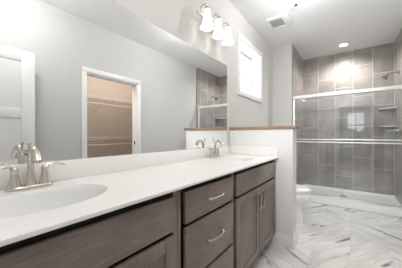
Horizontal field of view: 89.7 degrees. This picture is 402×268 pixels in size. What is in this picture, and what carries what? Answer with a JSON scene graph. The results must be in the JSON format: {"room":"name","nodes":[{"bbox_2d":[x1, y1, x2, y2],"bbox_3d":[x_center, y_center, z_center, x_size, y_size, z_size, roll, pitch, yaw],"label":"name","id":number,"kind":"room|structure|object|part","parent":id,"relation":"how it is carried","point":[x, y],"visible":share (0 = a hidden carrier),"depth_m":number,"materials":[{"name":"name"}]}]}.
{"room":"bathroom","nodes":[
{"label":"bathroom","id":0,"kind":"room"},
{"bbox_2d":[3,0,272,165],"bbox_3d":[0.018,-0.236,2.161,0.200,2.743,4.152,0,0,37],"label":"wall","id":1,"kind":"structure","parent":0,"point":[179,18],"depth_m":2.35,"materials":[{"name":"grey paint"}]},
{"bbox_2d":[0,0,226,165],"bbox_3d":[-0.372,-0.344,1.463,0.006,0.942,2.266,0,0,37],"label":"mirror","id":2,"kind":"object","parent":1,"relation":"attached to","point":[80,79],"visible":1,"depth_m":1.16,"materials":[{"name":"white mirror"}]},
{"bbox_2d":[0,146,230,189],"bbox_3d":[-0.347,0.176,1.482,0.019,0.098,2.360,0,0,37],"label":"backsplash","id":3,"kind":"structure","parent":1,"relation":"attached to","point":[74,168],"depth_m":1.18,"materials":[{"name":"white stone"}]},
{"bbox_2d":[196,3,233,45],"bbox_3d":[0.147,-1.089,2.007,0.191,0.233,0.521,0,0,37],"label":"vanity light","id":4,"kind":"object","parent":1,"relation":"attached to","point":[207,25],"visible":1,"depth_m":1.96,"materials":[{"name":"white glass"}]},
{"bbox_3d":[0.055,-1.054,1.833,0.132,0.164,0.132,0,0,37],"label":"lamp shade","id":5,"kind":"part","parent":4,"relation":"part of","materials":[{"name":"white glass"}]},
{"bbox_3d":[0.171,-1.054,1.990,0.132,0.164,0.132,0,0,37],"label":"lamp shade","id":6,"kind":"part","parent":4,"relation":"part of","materials":[{"name":"white glass"}]},
{"bbox_3d":[0.283,-1.054,2.141,0.132,0.164,0.132,0,0,37],"label":"lamp shade","id":7,"kind":"part","parent":4,"relation":"part of","materials":[{"name":"white glass"}]},
{"bbox_2d":[237,31,261,102],"bbox_3d":[0.650,-0.927,2.998,0.218,0.811,0.876,0,0,37],"label":"window","id":8,"kind":"structure","parent":1,"relation":"in","point":[246,49],"depth_m":3.21,"materials":[{"name":"white paint"}]},
{"bbox_3d":[0.577,-1.083,3.052,0.027,0.363,0.740,0,0,37],"label":"sash","id":9,"kind":"part","parent":8,"relation":"part of","materials":[{"name":"white paint"}]},
{"bbox_3d":[0.598,-0.763,3.037,0.028,0.348,0.740,0,0,37],"label":"sash","id":10,"kind":"part","parent":8,"relation":"part of","materials":[{"name":"white glass"}]},
{"bbox_2d":[230,129,295,241],"bbox_3d":[0.682,0.536,2.296,0.706,1.200,0.170,0,0,37],"label":"wall","id":11,"kind":"structure","parent":0,"point":[284,140],"depth_m":2.08,"materials":[{"name":"white paint"}]},
{"bbox_2d":[231,131,235,139],"bbox_3d":[0.387,0.005,2.403,0.072,0.110,0.008,0,0,37],"label":"wall outlet","id":12,"kind":"object","parent":11,"relation":"attached to","point":[233,133],"visible":1,"depth_m":2.40,"materials":[{"name":"white plastic"}]},
{"bbox_2d":[229,126,299,129],"bbox_3d":[0.696,-0.079,2.285,0.740,0.029,0.206,0,0,37],"label":"trim","id":13,"kind":"structure","parent":11,"relation":"on","point":[258,127],"depth_m":2.15,"materials":[{"name":"brown wood"}]},
{"bbox_2d":[271,231,297,249],"bbox_3d":[1.127,1.078,2.883,0.720,0.115,1.672,0,0,37],"label":"baseboard","id":14,"kind":"structure","parent":11,"relation":"attached to","point":[289,242],"depth_m":2.06,"materials":[{"name":"white paint"}]},
{"bbox_2d":[273,44,302,184],"bbox_3d":[1.757,-0.236,4.156,0.476,2.743,1.124,0,0,37],"label":"wall","id":15,"kind":"structure","parent":0,"point":[282,56],"depth_m":3.72,"materials":[{"name":"grey paint"}]},
{"bbox_2d":[229,0,401,59],"bbox_3d":[1.164,-1.657,2.011,2.079,0.100,5.277,0,0,37],"label":"ceiling","id":16,"kind":"structure","parent":0,"point":[318,27],"depth_m":2.89,"materials":[{"name":"white paint"}]},
{"bbox_2d":[266,13,292,29],"bbox_3d":[1.113,-1.599,2.860,0.277,0.016,0.310,0,0,37],"label":"exhaust fan cover","id":17,"kind":"object","parent":16,"relation":"attached to","point":[283,20],"visible":1,"depth_m":2.84,"materials":[{"name":"white plastic"}]},
{"bbox_2d":[269,18,284,27],"bbox_3d":[1.089,-1.598,2.883,0.170,0.007,0.191,0,0,37],"label":"grille","id":18,"kind":"object","parent":17,"relation":"attached to","point":[279,22],"depth_m":2.89,"materials":[{"name":"grey plastic"}]},
{"bbox_2d":[338,43,348,46],"bbox_3d":[2.536,-1.603,3.598,0.170,0.008,0.170,0,0,37],"label":"recessed light","id":19,"kind":"object","parent":16,"relation":"in","point":[341,44],"visible":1,"depth_m":3.58,"materials":[{"name":"white plastic"}]},
{"bbox_2d":[249,202,401,267],"bbox_3d":[1.164,1.186,2.011,1.819,0.100,5.017,0,0,37],"label":"floor","id":20,"kind":"structure","parent":0,"point":[329,236],"depth_m":2.14,"materials":[{"name":"tile"}]},
{"bbox_2d":[0,191,176,267],"bbox_3d":[-0.562,0.689,0.721,0.576,0.894,0.878,0,0,37],"label":"base cabinet","id":21,"kind":"object","parent":20,"relation":"on","point":[143,234],"visible":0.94,"depth_m":0.66,"materials":[{"name":"brown wood"}]},
{"bbox_3d":[-0.243,0.726,0.734,0.020,0.572,0.411,0,0,37],"label":"door","id":22,"kind":"part","parent":21,"relation":"part of","materials":[{"name":"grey wood"}]},
{"bbox_3d":[-0.244,0.726,0.734,0.014,0.460,0.299,0,0,37],"label":"panel","id":23,"kind":"part","parent":21,"relation":"part of","materials":[{"name":"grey wood"}]},
{"bbox_2d":[177,173,233,267],"bbox_3d":[-0.139,0.689,1.292,0.576,0.894,0.540,0,0,37],"label":"base cabinet","id":24,"kind":"object","parent":20,"relation":"on","point":[205,210],"visible":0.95,"depth_m":1.11,"materials":[{"name":"brown wood"}]},
{"bbox_3d":[0.065,0.573,1.149,0.020,0.266,0.485,0,0,37],"label":"drawer","id":25,"kind":"part","parent":24,"relation":"part of","materials":[{"name":"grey wood"}]},
{"bbox_3d":[0.065,0.347,1.149,0.020,0.152,0.485,0,0,37],"label":"drawer","id":26,"kind":"part","parent":24,"relation":"part of","materials":[{"name":"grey wood"}]},
{"bbox_3d":[0.095,0.573,1.148,0.030,0.019,0.166,0,0,37],"label":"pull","id":27,"kind":"part","parent":24,"relation":"part of","materials":[{"name":"silver metal"}]},
{"bbox_3d":[0.095,0.347,1.148,0.030,0.019,0.166,0,0,37],"label":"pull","id":28,"kind":"part","parent":24,"relation":"part of","materials":[{"name":"silver metal"}]},
{"bbox_3d":[0.065,0.867,1.149,0.020,0.289,0.485,0,0,37],"label":"drawer","id":29,"kind":"part","parent":24,"relation":"part of","materials":[{"name":"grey wood"}]},
{"bbox_2d":[233,159,275,267],"bbox_3d":[0.302,0.689,1.886,0.576,0.894,0.934,0,0,37],"label":"base cabinet","id":30,"kind":"object","parent":20,"relation":"on","point":[254,200],"visible":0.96,"depth_m":1.64,"materials":[{"name":"brown wood"}]},
{"bbox_2d":[0,146,278,246],"bbox_3d":[-0.127,0.185,1.318,0.569,0.114,2.360,0,0,37],"label":"countertop","id":31,"kind":"structure","parent":30,"relation":"on","point":[131,179],"depth_m":1.00,"materials":[{"name":"white stone"}]},
{"bbox_2d":[0,142,64,192],"bbox_3d":[-0.695,0.127,0.837,0.136,0.195,0.257,0,0,37],"label":"faucet","id":32,"kind":"object","parent":31,"relation":"on","point":[34,155],"visible":1,"depth_m":0.84,"materials":[{"name":"silver metal"}]},
{"bbox_3d":[-0.775,0.134,0.789,0.020,0.021,0.086,0,0,30],"label":"lever","id":33,"kind":"part","parent":32,"relation":"part of","materials":[{"name":"silver metal"}]},
{"bbox_3d":[-0.757,0.172,0.819,0.049,0.085,0.048,0,0,37],"label":"handle","id":34,"kind":"part","parent":32,"relation":"part of","materials":[{"name":"silver metal"}]},
{"bbox_3d":[-0.726,0.218,0.860,0.058,0.014,0.158,0,0,37],"label":"plate","id":35,"kind":"part","parent":32,"relation":"part of","materials":[{"name":"silver metal"}]},
{"bbox_3d":[-0.693,0.131,0.835,0.130,0.168,0.047,0,0,37],"label":"spout","id":36,"kind":"part","parent":32,"relation":"part of","materials":[{"name":"silver metal"}]},
{"bbox_3d":[-0.695,0.172,0.901,0.049,0.085,0.048,0,0,37],"label":"handle","id":37,"kind":"part","parent":32,"relation":"part of","materials":[{"name":"silver metal"}]},
{"bbox_3d":[-0.672,0.134,0.927,0.020,0.021,0.086,0,0,43],"label":"lever","id":38,"kind":"part","parent":32,"relation":"part of","materials":[{"name":"silver metal"}]},
{"bbox_2d":[0,185,106,218],"bbox_3d":[-0.563,0.314,0.720,0.315,0.173,0.443,0,0,37],"label":"sink","id":39,"kind":"object","parent":31,"relation":"in","point":[21,204],"visible":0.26,"depth_m":0.84,"materials":[{"name":"white ceramic"}]},
{"bbox_2d":[208,138,223,157],"bbox_3d":[0.172,0.127,2.005,0.136,0.195,0.257,0,0,37],"label":"faucet","id":40,"kind":"object","parent":31,"relation":"on","point":[215,153],"visible":0.99,"depth_m":2.00,"materials":[{"name":"silver metal"}]},
{"bbox_3d":[0.174,0.131,2.003,0.130,0.168,0.047,0,0,37],"label":"spout","id":41,"kind":"part","parent":40,"relation":"part of","materials":[{"name":"silver metal"}]},
{"bbox_2d":[215,157,251,161],"bbox_3d":[0.313,0.314,1.901,0.315,0.173,0.443,0,0,37],"label":"sink","id":42,"kind":"object","parent":31,"relation":"in","point":[225,159],"visible":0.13,"depth_m":2.07,"materials":[{"name":"white ceramic"}]},
{"bbox_3d":[0.361,0.726,1.548,0.020,0.572,0.424,0,0,37],"label":"door","id":43,"kind":"part","parent":30,"relation":"part of","materials":[{"name":"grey wood"}]},
{"bbox_3d":[0.360,0.726,1.548,0.014,0.460,0.312,0,0,37],"label":"panel","id":44,"kind":"part","parent":30,"relation":"part of","materials":[{"name":"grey wood"}]},
{"bbox_3d":[0.499,0.347,1.733,0.020,0.152,0.886,0,0,37],"label":"false drawer","id":45,"kind":"part","parent":30,"relation":"part of","materials":[{"name":"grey wood"}]},
{"bbox_3d":[0.489,0.556,1.680,0.030,0.161,0.019,0,0,37],"label":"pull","id":46,"kind":"part","parent":30,"relation":"part of","materials":[{"name":"silver metal"}]},
{"bbox_3d":[0.532,0.556,1.738,0.030,0.161,0.019,0,0,37],"label":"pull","id":47,"kind":"part","parent":30,"relation":"part of","materials":[{"name":"silver metal"}]},
{"bbox_3d":[0.627,0.726,1.906,0.020,0.572,0.456,0,0,37],"label":"door","id":48,"kind":"part","parent":30,"relation":"part of","materials":[{"name":"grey wood"}]},
{"bbox_3d":[0.626,0.726,1.907,0.014,0.460,0.344,0,0,37],"label":"panel","id":49,"kind":"part","parent":30,"relation":"part of","materials":[{"name":"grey wood"}]},
{"bbox_2d":[296,184,310,223],"bbox_3d":[1.102,0.751,2.793,0.752,0.770,0.450,0,0,37],"label":"toilet","id":50,"kind":"object","parent":20,"relation":"on","point":[303,193],"visible":0.22,"depth_m":2.56,"materials":[{"name":"white ceramic"}]},
{"bbox_3d":[1.185,0.726,2.732,0.545,0.020,0.380,0,0,37],"label":"seat","id":51,"kind":"part","parent":50,"relation":"part of","materials":[{"name":"white plastic"}]},
{"bbox_3d":[1.185,0.694,2.732,0.545,0.032,0.380,0,0,37],"label":"lid","id":52,"kind":"part","parent":50,"relation":"part of","materials":[{"name":"white plastic"}]},
{"bbox_2d":[303,184,401,217],"bbox_3d":[2.495,1.072,3.546,1.433,0.128,0.962,0,0,37],"label":"shower pan","id":53,"kind":"object","parent":20,"relation":"on","point":[337,192],"visible":0.7,"depth_m":3.33,"materials":[{"name":"white plastic"}]},
{"bbox_2d":[293,85,401,208],"bbox_3d":[2.211,0.161,3.163,1.435,1.694,0.088,0,0,37],"label":"sliding shower door","id":54,"kind":"structure","parent":53,"relation":"on","point":[395,87],"depth_m":3.08,"materials":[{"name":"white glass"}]},
{"bbox_3d":[2.217,-0.657,3.172,1.435,0.059,0.066,0,0,37],"label":"rail","id":55,"kind":"part","parent":54,"relation":"part of","materials":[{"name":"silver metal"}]},
{"bbox_2d":[303,42,394,195],"bbox_3d":[2.786,-0.236,3.938,1.461,2.743,0.012,0,0,37],"label":"wall","id":56,"kind":"structure","parent":0,"point":[350,166],"depth_m":3.86,"materials":[{"name":"tile"}]},
{"bbox_2d":[378,107,396,109],"bbox_3d":[3.208,-0.460,3.483,0.215,0.018,0.215,0,0,37],"label":"corner shelf","id":57,"kind":"object","parent":56,"relation":"attached to","point":[388,107],"visible":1,"depth_m":3.44,"materials":[{"name":"grey stone"}]},
{"bbox_2d":[395,28,401,204],"bbox_3d":[3.079,-0.236,3.096,0.036,2.743,0.992,0,0,37],"label":"wall","id":58,"kind":"structure","parent":0,"point":[398,43],"depth_m":3.23,"materials":[{"name":"tile"}]},
{"bbox_2d":[382,70,399,79],"bbox_3d":[3.027,-0.951,3.233,0.212,0.126,0.092,0,0,37],"label":"sprayer","id":59,"kind":"object","parent":58,"relation":"attached to","point":[385,77],"visible":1,"depth_m":3.23,"materials":[{"name":"grey metal"}]},
{"bbox_2d":[387,125,401,135],"bbox_3d":[2.996,-0.064,3.144,0.152,0.169,0.170,0,0,37],"label":"shower valve","id":60,"kind":"object","parent":58,"relation":"attached to","point":[399,130],"visible":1,"depth_m":3.10,"materials":[{"name":"grey metal"}]}
]}

